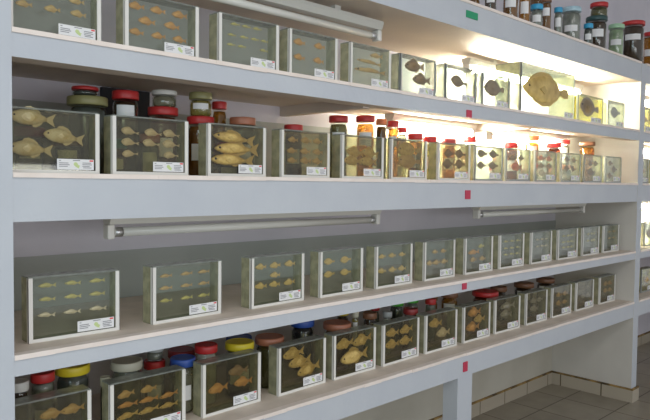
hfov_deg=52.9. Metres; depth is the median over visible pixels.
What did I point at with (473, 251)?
fish
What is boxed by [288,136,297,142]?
fish
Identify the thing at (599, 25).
jar
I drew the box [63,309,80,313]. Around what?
fish
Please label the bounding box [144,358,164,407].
jar
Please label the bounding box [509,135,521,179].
jar
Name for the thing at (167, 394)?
fish
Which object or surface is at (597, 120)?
tank
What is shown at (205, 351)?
jar
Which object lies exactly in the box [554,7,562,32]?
jar
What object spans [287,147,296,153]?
fish
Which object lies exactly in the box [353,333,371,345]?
fish
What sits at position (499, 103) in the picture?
tank
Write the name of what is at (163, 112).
jar
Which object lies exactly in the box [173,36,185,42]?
fish
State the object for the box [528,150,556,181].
tank
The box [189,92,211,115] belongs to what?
jar
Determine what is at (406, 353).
tank
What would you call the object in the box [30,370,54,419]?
jar
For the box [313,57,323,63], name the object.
fish
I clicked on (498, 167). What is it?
jar
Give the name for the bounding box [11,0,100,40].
tank
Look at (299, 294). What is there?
tank
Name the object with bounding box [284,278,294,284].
fish
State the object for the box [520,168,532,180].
jar
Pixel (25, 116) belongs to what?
fish
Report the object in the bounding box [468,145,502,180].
tank
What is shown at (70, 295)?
fish
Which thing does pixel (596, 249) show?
tank
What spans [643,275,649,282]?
fish
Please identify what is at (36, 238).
wall
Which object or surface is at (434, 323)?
fish
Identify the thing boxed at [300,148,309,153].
fish
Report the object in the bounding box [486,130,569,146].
lamp
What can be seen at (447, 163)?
fish
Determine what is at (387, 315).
jar
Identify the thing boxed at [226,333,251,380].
jar
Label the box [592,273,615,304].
tank
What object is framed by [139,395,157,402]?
fish
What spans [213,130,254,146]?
fish
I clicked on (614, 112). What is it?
fish
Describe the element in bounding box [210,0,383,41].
lamp
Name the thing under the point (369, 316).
jar
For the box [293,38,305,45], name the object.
fish
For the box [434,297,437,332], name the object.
jar
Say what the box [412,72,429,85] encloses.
fish
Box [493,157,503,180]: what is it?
jar
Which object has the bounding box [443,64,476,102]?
tank
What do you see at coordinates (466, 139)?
jar
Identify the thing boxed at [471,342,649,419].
floor
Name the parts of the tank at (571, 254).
lid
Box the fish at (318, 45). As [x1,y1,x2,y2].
[314,43,324,49]
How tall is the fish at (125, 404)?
0.018 m
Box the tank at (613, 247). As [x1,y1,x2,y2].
[599,224,618,252]
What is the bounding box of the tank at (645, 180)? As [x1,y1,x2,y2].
[643,160,648,182]
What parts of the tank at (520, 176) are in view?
lid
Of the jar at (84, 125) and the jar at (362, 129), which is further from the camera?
the jar at (362, 129)
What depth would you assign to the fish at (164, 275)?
1.92 m
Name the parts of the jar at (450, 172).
lid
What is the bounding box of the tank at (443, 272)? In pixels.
[420,238,455,280]
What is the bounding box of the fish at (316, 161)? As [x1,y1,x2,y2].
[312,158,321,163]
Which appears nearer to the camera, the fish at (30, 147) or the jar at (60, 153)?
the fish at (30, 147)
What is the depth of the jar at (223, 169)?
2.09 m
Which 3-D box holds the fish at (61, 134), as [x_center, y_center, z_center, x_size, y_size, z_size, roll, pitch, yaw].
[-0.662,-0.188,1.660,0.105,0.050,0.018,-2,3,-44]
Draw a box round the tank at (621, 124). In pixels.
[601,100,624,126]
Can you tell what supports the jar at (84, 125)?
on the shelving unit at (597, 342)
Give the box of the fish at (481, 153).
[477,150,486,157]
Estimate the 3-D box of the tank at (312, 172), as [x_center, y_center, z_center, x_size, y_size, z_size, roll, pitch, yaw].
[-0.081,-0.191,2.239,0.222,0.159,0.054,-2,3,-44]
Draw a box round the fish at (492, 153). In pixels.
[489,150,498,157]
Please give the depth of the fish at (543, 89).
3.29 m
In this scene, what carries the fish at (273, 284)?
in the tank at (299, 294)
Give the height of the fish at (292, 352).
0.047 m
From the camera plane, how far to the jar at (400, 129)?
2.92 m
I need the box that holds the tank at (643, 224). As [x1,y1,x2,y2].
[641,221,649,245]
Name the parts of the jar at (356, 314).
lid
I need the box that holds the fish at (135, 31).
[129,28,143,35]
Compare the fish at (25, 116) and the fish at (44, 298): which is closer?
the fish at (25, 116)
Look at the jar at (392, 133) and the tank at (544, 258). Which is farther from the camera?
the tank at (544, 258)
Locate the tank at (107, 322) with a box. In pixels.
[22,268,119,343]
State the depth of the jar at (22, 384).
1.73 m
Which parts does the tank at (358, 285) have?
lid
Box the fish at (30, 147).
[12,138,52,157]
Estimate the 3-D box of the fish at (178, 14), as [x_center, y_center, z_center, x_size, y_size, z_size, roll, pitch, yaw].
[-0.415,-0.558,1.868,0.050,0.023,0.009,-3,4,-44]
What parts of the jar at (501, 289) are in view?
lid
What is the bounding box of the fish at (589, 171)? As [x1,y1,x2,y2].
[586,167,594,175]
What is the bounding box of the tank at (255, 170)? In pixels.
[200,122,265,176]
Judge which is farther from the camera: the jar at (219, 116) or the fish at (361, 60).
the fish at (361, 60)
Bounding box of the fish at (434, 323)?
[429,318,441,327]
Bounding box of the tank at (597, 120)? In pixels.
[569,93,603,123]
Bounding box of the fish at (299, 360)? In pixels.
[288,354,310,367]
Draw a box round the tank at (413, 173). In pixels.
[384,138,427,179]
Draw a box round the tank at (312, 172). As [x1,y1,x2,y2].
[273,129,329,177]
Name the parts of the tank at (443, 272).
lid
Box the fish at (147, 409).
[138,404,158,414]
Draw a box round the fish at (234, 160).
[211,153,253,166]
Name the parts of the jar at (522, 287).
lid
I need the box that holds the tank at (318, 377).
[276,338,325,396]
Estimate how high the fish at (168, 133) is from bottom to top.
0.023 m
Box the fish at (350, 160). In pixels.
[344,155,361,165]
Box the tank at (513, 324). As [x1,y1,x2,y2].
[493,295,520,333]
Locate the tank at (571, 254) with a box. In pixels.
[552,227,577,259]
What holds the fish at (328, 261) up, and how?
in the tank at (358, 285)
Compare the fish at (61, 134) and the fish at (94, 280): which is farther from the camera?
the fish at (94, 280)
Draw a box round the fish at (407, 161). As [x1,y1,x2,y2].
[398,155,419,167]
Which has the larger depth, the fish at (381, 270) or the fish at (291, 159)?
the fish at (381, 270)
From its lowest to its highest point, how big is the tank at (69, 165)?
0.159 m
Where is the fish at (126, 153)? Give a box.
[122,150,137,156]
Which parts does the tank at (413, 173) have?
lid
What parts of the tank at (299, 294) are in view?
lid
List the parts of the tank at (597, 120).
lid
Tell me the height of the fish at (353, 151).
0.043 m
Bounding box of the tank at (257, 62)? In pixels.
[217,12,278,69]
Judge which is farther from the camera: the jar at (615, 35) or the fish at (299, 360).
the jar at (615, 35)
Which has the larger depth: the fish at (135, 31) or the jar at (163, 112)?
the jar at (163, 112)
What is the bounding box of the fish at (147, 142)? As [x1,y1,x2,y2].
[143,139,159,146]
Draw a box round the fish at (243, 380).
[234,376,252,386]
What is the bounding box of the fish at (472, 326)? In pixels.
[466,321,479,331]
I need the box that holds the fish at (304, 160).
[300,157,310,163]
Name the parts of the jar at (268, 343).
lid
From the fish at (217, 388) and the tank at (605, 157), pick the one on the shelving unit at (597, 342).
the tank at (605, 157)
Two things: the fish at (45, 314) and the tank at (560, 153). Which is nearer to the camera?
the fish at (45, 314)
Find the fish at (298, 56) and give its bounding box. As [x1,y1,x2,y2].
[294,53,304,60]
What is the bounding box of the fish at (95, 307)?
[89,306,106,309]
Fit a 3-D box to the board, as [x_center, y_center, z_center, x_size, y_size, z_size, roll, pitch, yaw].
[-0.695,-0.269,2.274,0.178,0.298,0.018,-2,3,-44]
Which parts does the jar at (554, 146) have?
lid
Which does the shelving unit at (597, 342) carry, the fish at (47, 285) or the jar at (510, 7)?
the jar at (510, 7)
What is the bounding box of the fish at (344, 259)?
[340,256,350,262]
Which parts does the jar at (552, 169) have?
lid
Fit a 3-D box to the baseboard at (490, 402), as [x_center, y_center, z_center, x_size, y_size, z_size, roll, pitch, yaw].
[0.237,1.206,3.262,3.750,0.088,0.014,-2,3,-44]
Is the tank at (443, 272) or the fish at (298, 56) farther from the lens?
the tank at (443, 272)
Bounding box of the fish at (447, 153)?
[444,149,453,157]
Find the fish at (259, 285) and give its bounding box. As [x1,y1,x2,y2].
[255,282,266,288]
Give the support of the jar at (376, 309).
on the shelving unit at (597, 342)
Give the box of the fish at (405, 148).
[397,142,419,155]
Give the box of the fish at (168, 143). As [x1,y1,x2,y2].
[162,140,179,147]
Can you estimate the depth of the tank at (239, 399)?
2.13 m
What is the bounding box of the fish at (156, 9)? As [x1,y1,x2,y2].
[150,6,165,14]
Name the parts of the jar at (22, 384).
lid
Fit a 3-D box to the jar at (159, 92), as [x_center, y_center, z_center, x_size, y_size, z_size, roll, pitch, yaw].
[-0.510,-0.352,2.076,0.079,0.052,0.079,3,3,37]
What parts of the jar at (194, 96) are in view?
lid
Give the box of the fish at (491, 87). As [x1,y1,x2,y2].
[484,79,503,95]
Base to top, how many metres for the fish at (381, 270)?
0.024 m
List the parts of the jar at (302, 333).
lid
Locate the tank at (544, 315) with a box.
[524,289,547,325]
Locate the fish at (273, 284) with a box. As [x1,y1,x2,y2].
[269,281,279,286]
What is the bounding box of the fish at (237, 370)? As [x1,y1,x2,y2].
[228,365,247,375]
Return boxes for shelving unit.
[0,0,645,419]
[638,63,649,315]
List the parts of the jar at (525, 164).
lid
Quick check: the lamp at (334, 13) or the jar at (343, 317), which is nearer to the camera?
the lamp at (334, 13)
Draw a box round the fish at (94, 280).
[89,278,104,282]
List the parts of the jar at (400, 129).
lid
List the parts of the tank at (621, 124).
lid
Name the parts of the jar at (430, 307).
lid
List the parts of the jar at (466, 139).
lid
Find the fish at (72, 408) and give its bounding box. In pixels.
[62,403,84,413]
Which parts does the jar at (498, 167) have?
lid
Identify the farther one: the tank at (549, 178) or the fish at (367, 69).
the tank at (549, 178)
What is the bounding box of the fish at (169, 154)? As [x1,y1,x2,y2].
[164,151,177,158]
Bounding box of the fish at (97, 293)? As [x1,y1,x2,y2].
[89,291,104,295]
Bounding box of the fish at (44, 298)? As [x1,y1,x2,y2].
[39,297,55,300]
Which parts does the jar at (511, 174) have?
lid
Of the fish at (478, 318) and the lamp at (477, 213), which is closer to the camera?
the fish at (478, 318)
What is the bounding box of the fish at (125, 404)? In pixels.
[117,399,137,408]
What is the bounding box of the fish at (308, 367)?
[297,360,319,375]
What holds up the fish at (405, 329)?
in the tank at (406, 353)
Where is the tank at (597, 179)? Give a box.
[581,154,601,182]
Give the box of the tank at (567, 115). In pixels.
[519,62,574,118]
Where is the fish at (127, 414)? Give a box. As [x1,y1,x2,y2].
[117,409,137,419]
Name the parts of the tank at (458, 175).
lid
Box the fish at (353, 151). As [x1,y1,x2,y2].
[346,146,362,156]
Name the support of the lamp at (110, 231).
attached to the shelving unit at (597, 342)
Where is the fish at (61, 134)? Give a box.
[43,126,83,145]
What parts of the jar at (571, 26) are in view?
lid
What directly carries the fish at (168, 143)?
in the tank at (162, 168)
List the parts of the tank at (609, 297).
lid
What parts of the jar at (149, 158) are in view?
lid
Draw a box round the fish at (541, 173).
[538,169,546,176]
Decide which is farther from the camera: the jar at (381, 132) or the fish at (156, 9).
the jar at (381, 132)
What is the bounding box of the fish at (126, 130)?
[121,127,138,134]
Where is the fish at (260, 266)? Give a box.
[255,263,266,269]
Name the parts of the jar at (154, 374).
lid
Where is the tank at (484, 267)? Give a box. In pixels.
[456,235,492,274]
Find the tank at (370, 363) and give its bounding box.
[332,327,375,380]
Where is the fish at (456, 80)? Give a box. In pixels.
[450,75,466,87]
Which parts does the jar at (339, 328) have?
lid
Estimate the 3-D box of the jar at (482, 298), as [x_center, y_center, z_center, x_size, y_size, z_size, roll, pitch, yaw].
[0.825,0.510,3.371,0.134,0.188,0.134,-1,3,-36]
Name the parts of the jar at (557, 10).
lid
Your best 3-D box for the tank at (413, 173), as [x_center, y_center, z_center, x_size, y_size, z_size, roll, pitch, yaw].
[0.320,-0.203,2.626,0.228,0.159,0.054,-2,3,-44]
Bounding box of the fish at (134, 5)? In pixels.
[129,1,144,9]
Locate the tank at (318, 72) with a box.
[287,28,337,79]
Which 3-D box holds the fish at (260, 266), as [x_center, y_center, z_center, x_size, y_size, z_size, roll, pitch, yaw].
[-0.212,0.188,2.171,0.008,0.022,0.048,3,3,43]
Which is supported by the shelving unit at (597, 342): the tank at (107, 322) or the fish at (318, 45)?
the tank at (107, 322)
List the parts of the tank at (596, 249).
lid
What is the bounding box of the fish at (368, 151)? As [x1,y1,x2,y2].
[362,146,378,158]
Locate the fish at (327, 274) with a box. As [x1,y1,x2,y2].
[324,271,334,277]
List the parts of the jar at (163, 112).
lid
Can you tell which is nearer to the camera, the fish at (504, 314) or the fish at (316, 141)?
the fish at (316, 141)
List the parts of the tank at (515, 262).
lid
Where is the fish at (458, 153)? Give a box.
[454,149,464,158]
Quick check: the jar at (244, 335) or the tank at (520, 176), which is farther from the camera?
the tank at (520, 176)
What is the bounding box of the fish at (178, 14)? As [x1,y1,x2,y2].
[172,10,186,18]
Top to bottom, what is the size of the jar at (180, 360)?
0.174 m
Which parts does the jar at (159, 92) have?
lid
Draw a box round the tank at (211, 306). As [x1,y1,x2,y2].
[144,258,221,324]
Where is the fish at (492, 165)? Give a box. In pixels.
[488,162,497,169]
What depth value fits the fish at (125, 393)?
1.87 m
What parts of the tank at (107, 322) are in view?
lid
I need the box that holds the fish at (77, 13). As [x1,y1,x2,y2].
[70,10,85,17]
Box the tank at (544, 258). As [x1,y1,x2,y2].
[523,230,551,263]
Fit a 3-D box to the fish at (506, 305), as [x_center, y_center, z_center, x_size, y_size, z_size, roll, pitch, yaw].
[0.924,0.482,3.302,0.138,0.040,0.020,-3,4,-43]
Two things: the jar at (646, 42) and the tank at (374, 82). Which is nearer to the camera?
the tank at (374, 82)
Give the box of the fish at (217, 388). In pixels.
[208,382,227,393]
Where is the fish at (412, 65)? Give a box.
[405,58,423,72]
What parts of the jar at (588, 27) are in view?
lid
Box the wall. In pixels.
[12,0,649,408]
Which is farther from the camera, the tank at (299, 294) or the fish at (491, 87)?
the fish at (491, 87)
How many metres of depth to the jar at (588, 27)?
3.61 m
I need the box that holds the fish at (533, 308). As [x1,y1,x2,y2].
[530,304,538,311]
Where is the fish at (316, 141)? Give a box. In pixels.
[313,138,322,143]
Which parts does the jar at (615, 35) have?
lid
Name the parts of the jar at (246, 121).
lid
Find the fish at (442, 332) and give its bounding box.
[436,327,449,336]
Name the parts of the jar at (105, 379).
lid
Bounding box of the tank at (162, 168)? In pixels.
[104,114,188,174]
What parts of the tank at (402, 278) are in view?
lid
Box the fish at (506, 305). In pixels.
[500,301,514,308]
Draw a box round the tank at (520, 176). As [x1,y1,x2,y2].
[503,148,530,180]
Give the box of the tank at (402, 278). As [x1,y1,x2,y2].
[369,242,412,288]
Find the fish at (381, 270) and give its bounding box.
[378,268,385,273]
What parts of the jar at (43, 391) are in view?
lid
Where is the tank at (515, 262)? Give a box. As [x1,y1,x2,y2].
[493,232,524,268]
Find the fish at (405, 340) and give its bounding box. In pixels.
[399,335,412,344]
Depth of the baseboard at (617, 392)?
4.34 m
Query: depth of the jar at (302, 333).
2.55 m
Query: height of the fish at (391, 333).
0.040 m
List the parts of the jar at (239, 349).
lid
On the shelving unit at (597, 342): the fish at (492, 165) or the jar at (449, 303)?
the jar at (449, 303)
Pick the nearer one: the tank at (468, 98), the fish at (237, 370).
the fish at (237, 370)
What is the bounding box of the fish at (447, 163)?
[442,158,453,168]
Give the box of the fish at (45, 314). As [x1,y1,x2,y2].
[37,312,55,316]
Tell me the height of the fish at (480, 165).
0.035 m
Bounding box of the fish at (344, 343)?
[336,337,353,349]
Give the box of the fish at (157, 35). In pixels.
[151,32,165,39]
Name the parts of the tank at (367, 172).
lid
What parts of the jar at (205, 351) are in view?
lid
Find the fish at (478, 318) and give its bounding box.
[474,314,484,321]
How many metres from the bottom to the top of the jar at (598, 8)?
0.084 m
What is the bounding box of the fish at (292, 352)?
[283,346,303,359]
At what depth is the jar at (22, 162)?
1.68 m
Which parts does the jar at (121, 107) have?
lid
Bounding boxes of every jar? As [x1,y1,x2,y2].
[14,126,44,169]
[15,378,28,419]
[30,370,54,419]
[52,136,81,170]
[55,363,89,419]
[66,95,107,173]
[71,85,98,95]
[100,375,109,419]
[105,139,126,173]
[110,356,142,419]
[112,90,138,171]
[139,133,159,171]
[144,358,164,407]
[146,349,163,360]
[148,106,177,172]
[152,89,176,107]
[168,346,194,398]
[168,362,172,398]
[170,354,195,413]
[187,116,213,174]
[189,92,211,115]
[194,341,217,405]
[212,101,226,172]
[217,142,240,173]
[225,338,253,397]
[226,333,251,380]
[226,350,226,380]
[229,117,255,173]
[255,333,283,388]
[284,124,302,174]
[291,320,313,370]
[323,319,350,370]
[329,115,347,177]
[337,314,348,319]
[351,312,358,362]
[356,115,374,176]
[363,311,376,358]
[371,308,379,346]
[375,119,386,178]
[382,310,391,353]
[387,121,398,178]
[390,303,403,343]
[397,127,406,146]
[403,307,417,349]
[405,300,418,316]
[408,133,422,177]
[423,136,436,168]
[425,298,435,341]
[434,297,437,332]
[441,139,455,177]
[441,293,457,333]
[461,153,472,179]
[464,137,475,159]
[472,289,498,328]
[485,0,496,8]
[489,166,503,179]
[490,285,506,320]
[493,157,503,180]
[503,0,518,16]
[505,143,517,179]
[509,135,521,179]
[514,281,533,316]
[518,0,530,20]
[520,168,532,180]
[524,136,539,179]
[524,163,537,179]
[530,0,541,21]
[531,3,542,25]
[536,277,554,310]
[541,0,551,28]
[546,143,561,181]
[548,167,558,180]
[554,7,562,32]
[557,140,569,162]
[562,6,581,38]
[562,165,571,180]
[574,165,581,178]
[579,142,594,181]
[583,23,592,43]
[586,15,607,47]
[590,1,608,15]
[608,23,624,54]
[622,20,644,62]
[643,32,649,63]
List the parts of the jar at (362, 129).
lid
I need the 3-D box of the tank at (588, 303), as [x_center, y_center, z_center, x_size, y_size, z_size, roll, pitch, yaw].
[1.533,0.504,3.913,0.233,0.169,0.054,-2,3,-44]
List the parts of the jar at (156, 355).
lid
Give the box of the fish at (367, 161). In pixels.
[360,156,376,166]
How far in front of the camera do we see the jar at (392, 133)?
2.81 m
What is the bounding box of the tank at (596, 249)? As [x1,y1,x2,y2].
[575,225,599,255]
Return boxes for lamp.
[103,210,381,238]
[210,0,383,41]
[384,113,476,136]
[461,57,583,97]
[472,203,586,218]
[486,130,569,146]
[642,201,649,207]
[644,145,649,154]
[645,95,649,106]
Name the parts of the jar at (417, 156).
lid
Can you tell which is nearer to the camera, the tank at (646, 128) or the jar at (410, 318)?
the jar at (410, 318)
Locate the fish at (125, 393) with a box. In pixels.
[117,388,134,398]
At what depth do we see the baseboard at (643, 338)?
5.71 m
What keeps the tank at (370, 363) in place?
on the shelving unit at (597, 342)
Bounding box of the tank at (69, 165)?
[12,106,99,173]
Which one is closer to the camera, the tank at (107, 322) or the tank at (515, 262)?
the tank at (107, 322)
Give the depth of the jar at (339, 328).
2.55 m
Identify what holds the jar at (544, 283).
on the shelving unit at (597, 342)
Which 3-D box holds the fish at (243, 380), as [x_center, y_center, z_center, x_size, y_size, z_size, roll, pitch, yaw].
[-0.270,0.567,2.162,0.014,0.036,0.078,3,2,44]
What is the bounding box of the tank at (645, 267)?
[640,266,649,292]
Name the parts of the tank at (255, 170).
lid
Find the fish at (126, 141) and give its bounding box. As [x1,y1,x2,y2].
[121,138,138,145]
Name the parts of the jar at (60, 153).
lid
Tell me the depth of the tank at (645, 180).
4.36 m
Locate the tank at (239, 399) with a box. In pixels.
[201,352,260,417]
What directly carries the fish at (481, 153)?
in the tank at (492, 176)
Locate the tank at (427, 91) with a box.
[398,53,435,95]
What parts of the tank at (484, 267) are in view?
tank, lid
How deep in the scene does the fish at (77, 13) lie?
1.66 m
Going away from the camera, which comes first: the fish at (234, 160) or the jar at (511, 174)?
the fish at (234, 160)
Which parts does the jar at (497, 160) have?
lid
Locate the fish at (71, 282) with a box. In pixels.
[65,280,80,284]
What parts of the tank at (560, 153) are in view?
lid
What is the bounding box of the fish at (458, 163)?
[454,159,464,168]
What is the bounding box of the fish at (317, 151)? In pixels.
[313,149,322,154]
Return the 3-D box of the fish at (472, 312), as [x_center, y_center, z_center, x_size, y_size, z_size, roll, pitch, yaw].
[0.709,0.482,3.096,0.110,0.051,0.019,-2,4,-44]
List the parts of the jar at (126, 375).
lid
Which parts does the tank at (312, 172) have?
lid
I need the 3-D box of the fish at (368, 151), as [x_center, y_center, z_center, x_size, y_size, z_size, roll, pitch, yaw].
[0.172,-0.217,2.465,0.096,0.046,0.016,-2,3,-44]
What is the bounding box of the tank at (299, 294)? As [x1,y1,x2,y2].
[242,251,304,308]
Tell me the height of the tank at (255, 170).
0.159 m
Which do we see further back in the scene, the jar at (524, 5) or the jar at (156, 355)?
the jar at (524, 5)
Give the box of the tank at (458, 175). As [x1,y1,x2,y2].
[431,142,470,179]
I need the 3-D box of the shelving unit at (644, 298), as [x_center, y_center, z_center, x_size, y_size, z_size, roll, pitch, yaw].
[2.543,0.117,5.059,1.950,2.160,0.547,-2,3,-44]
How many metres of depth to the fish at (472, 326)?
3.08 m
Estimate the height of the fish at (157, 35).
0.021 m
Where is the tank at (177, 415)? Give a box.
[108,369,185,419]
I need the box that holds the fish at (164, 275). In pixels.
[160,274,171,277]
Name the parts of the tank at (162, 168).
lid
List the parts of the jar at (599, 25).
lid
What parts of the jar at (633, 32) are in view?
lid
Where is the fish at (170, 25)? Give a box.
[164,22,178,29]
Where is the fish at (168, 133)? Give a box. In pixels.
[163,129,179,136]
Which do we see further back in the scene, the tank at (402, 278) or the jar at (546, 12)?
the jar at (546, 12)
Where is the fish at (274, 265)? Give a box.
[270,262,280,267]
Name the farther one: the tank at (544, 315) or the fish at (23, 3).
the tank at (544, 315)
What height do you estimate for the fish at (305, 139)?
0.024 m
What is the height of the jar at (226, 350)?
0.143 m
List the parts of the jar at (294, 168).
lid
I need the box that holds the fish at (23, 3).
[15,0,32,7]
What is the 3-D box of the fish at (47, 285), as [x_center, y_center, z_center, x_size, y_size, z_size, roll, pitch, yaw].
[-0.718,0.194,1.689,0.047,0.014,0.007,-1,3,-43]
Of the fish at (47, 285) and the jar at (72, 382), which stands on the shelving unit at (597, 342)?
the jar at (72, 382)
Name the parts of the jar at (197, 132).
lid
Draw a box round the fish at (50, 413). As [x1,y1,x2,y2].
[40,407,65,418]
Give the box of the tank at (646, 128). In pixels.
[645,107,649,130]
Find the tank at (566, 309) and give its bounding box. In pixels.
[550,284,571,317]
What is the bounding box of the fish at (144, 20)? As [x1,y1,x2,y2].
[138,16,155,25]
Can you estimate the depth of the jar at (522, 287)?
3.64 m
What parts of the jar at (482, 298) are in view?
lid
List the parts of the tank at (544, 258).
lid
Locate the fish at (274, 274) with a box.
[270,272,279,277]
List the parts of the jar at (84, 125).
lid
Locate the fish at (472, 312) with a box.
[467,306,480,316]
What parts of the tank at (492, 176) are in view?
lid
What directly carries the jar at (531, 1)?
on the shelving unit at (597, 342)
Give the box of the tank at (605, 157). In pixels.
[602,156,621,182]
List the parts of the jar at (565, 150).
lid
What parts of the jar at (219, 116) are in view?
lid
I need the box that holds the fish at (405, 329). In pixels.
[399,324,412,333]
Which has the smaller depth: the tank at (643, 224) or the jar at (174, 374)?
the jar at (174, 374)
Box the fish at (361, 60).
[357,59,380,66]
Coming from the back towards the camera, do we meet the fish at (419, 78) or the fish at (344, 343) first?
the fish at (419, 78)
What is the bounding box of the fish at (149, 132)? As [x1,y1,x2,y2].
[144,128,161,135]
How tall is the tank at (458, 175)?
0.159 m
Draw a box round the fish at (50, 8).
[44,5,60,12]
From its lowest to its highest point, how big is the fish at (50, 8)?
0.019 m
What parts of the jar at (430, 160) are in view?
lid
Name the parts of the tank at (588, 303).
lid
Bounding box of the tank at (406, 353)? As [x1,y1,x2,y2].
[381,317,419,366]
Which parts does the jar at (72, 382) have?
lid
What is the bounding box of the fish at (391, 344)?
[385,339,398,348]
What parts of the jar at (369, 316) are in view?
lid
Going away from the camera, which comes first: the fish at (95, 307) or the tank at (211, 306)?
the fish at (95, 307)
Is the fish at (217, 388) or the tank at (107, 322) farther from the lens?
the fish at (217, 388)
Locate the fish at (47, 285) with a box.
[38,282,56,287]
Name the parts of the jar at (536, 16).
lid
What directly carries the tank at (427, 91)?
on the shelving unit at (597, 342)
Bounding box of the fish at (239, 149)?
[214,142,258,156]
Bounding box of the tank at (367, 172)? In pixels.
[332,134,383,178]
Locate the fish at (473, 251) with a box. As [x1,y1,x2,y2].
[468,249,478,254]
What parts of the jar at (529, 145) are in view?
lid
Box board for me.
[100,87,149,173]
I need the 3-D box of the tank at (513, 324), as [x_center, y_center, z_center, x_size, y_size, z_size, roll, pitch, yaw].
[0.902,0.523,3.304,0.232,0.169,0.054,-2,3,-43]
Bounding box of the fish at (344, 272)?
[340,269,350,274]
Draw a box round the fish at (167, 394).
[159,389,177,398]
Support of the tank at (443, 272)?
on the shelving unit at (597, 342)
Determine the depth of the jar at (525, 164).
3.48 m
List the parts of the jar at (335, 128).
lid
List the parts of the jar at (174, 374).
lid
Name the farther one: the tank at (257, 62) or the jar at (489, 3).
the jar at (489, 3)
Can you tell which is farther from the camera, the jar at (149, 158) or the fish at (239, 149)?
the fish at (239, 149)
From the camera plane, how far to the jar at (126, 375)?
1.95 m
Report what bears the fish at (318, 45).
in the tank at (318, 72)
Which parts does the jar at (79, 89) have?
lid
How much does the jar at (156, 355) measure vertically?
0.046 m
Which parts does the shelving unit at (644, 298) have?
shelf, shelf, shelf, shelf, shelf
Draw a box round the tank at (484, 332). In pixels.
[461,302,490,343]
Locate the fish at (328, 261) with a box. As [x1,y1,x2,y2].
[324,258,334,264]
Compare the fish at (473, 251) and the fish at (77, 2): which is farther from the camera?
the fish at (473, 251)
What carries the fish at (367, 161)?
in the tank at (367, 172)
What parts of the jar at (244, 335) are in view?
lid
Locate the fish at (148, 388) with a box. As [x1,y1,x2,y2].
[140,384,156,392]
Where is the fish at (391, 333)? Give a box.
[386,328,398,336]
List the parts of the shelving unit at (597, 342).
shelf, shelf, shelf, shelf, shelf, panel, post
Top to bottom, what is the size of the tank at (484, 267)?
0.168 m
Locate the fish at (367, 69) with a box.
[354,67,385,75]
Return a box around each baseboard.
[429,371,551,419]
[552,371,630,402]
[630,386,638,402]
[637,331,649,346]
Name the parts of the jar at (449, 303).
lid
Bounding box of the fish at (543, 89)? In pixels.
[523,72,568,105]
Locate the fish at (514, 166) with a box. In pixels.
[510,161,521,170]
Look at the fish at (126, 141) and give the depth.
1.78 m
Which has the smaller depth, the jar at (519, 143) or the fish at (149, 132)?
the fish at (149, 132)
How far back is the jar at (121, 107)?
1.94 m
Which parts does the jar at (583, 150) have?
lid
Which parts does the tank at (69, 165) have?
lid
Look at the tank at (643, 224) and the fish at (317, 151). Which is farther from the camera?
the tank at (643, 224)
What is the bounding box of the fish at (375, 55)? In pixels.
[370,53,382,59]
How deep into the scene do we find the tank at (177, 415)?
1.96 m
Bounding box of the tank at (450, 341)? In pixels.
[423,309,457,353]
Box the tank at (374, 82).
[348,42,390,88]
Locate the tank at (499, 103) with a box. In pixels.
[480,72,509,107]
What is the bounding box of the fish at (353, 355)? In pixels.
[340,346,367,364]
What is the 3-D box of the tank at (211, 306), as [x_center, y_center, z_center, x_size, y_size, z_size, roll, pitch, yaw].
[-0.429,0.242,1.980,0.054,0.168,0.247,3,3,43]
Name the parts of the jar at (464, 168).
lid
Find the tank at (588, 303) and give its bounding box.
[574,278,593,310]
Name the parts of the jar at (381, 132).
lid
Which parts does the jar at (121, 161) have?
lid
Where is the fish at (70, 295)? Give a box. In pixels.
[64,293,81,297]
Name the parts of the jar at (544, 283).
lid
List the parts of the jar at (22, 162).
lid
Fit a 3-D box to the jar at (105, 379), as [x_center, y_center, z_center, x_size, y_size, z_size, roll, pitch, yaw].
[-0.639,0.567,1.898,0.029,0.168,0.029,-1,3,-36]
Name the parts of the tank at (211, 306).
lid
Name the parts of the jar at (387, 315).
lid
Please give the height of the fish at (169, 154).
0.021 m
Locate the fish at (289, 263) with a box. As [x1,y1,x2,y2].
[285,260,294,266]
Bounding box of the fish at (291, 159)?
[287,157,296,162]
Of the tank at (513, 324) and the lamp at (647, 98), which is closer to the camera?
the tank at (513, 324)
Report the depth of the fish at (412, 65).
2.59 m
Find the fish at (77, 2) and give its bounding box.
[69,0,83,4]
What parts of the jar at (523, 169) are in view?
lid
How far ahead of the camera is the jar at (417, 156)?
2.85 m
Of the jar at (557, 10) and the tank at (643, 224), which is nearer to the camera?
the jar at (557, 10)
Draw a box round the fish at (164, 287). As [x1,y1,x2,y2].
[160,285,172,289]
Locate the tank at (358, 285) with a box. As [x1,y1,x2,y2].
[312,246,362,297]
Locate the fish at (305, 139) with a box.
[301,137,311,143]
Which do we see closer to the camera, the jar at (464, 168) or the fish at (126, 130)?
the fish at (126, 130)
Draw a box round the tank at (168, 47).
[123,0,198,56]
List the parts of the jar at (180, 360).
lid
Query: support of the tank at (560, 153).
on the shelving unit at (597, 342)
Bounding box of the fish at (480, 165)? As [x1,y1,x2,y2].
[477,161,485,168]
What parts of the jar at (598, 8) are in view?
lid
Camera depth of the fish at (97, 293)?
1.78 m
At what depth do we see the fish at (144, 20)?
1.79 m
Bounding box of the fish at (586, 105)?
[579,97,598,115]
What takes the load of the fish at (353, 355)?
in the tank at (370, 363)
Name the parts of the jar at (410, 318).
lid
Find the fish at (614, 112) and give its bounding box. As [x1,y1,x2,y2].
[610,107,619,117]
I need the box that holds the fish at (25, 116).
[12,106,55,126]
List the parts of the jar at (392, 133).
lid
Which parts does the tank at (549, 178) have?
lid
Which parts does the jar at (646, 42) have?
lid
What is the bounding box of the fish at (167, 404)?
[160,400,177,408]
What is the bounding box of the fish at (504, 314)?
[500,309,511,317]
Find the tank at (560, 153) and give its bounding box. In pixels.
[557,152,580,181]

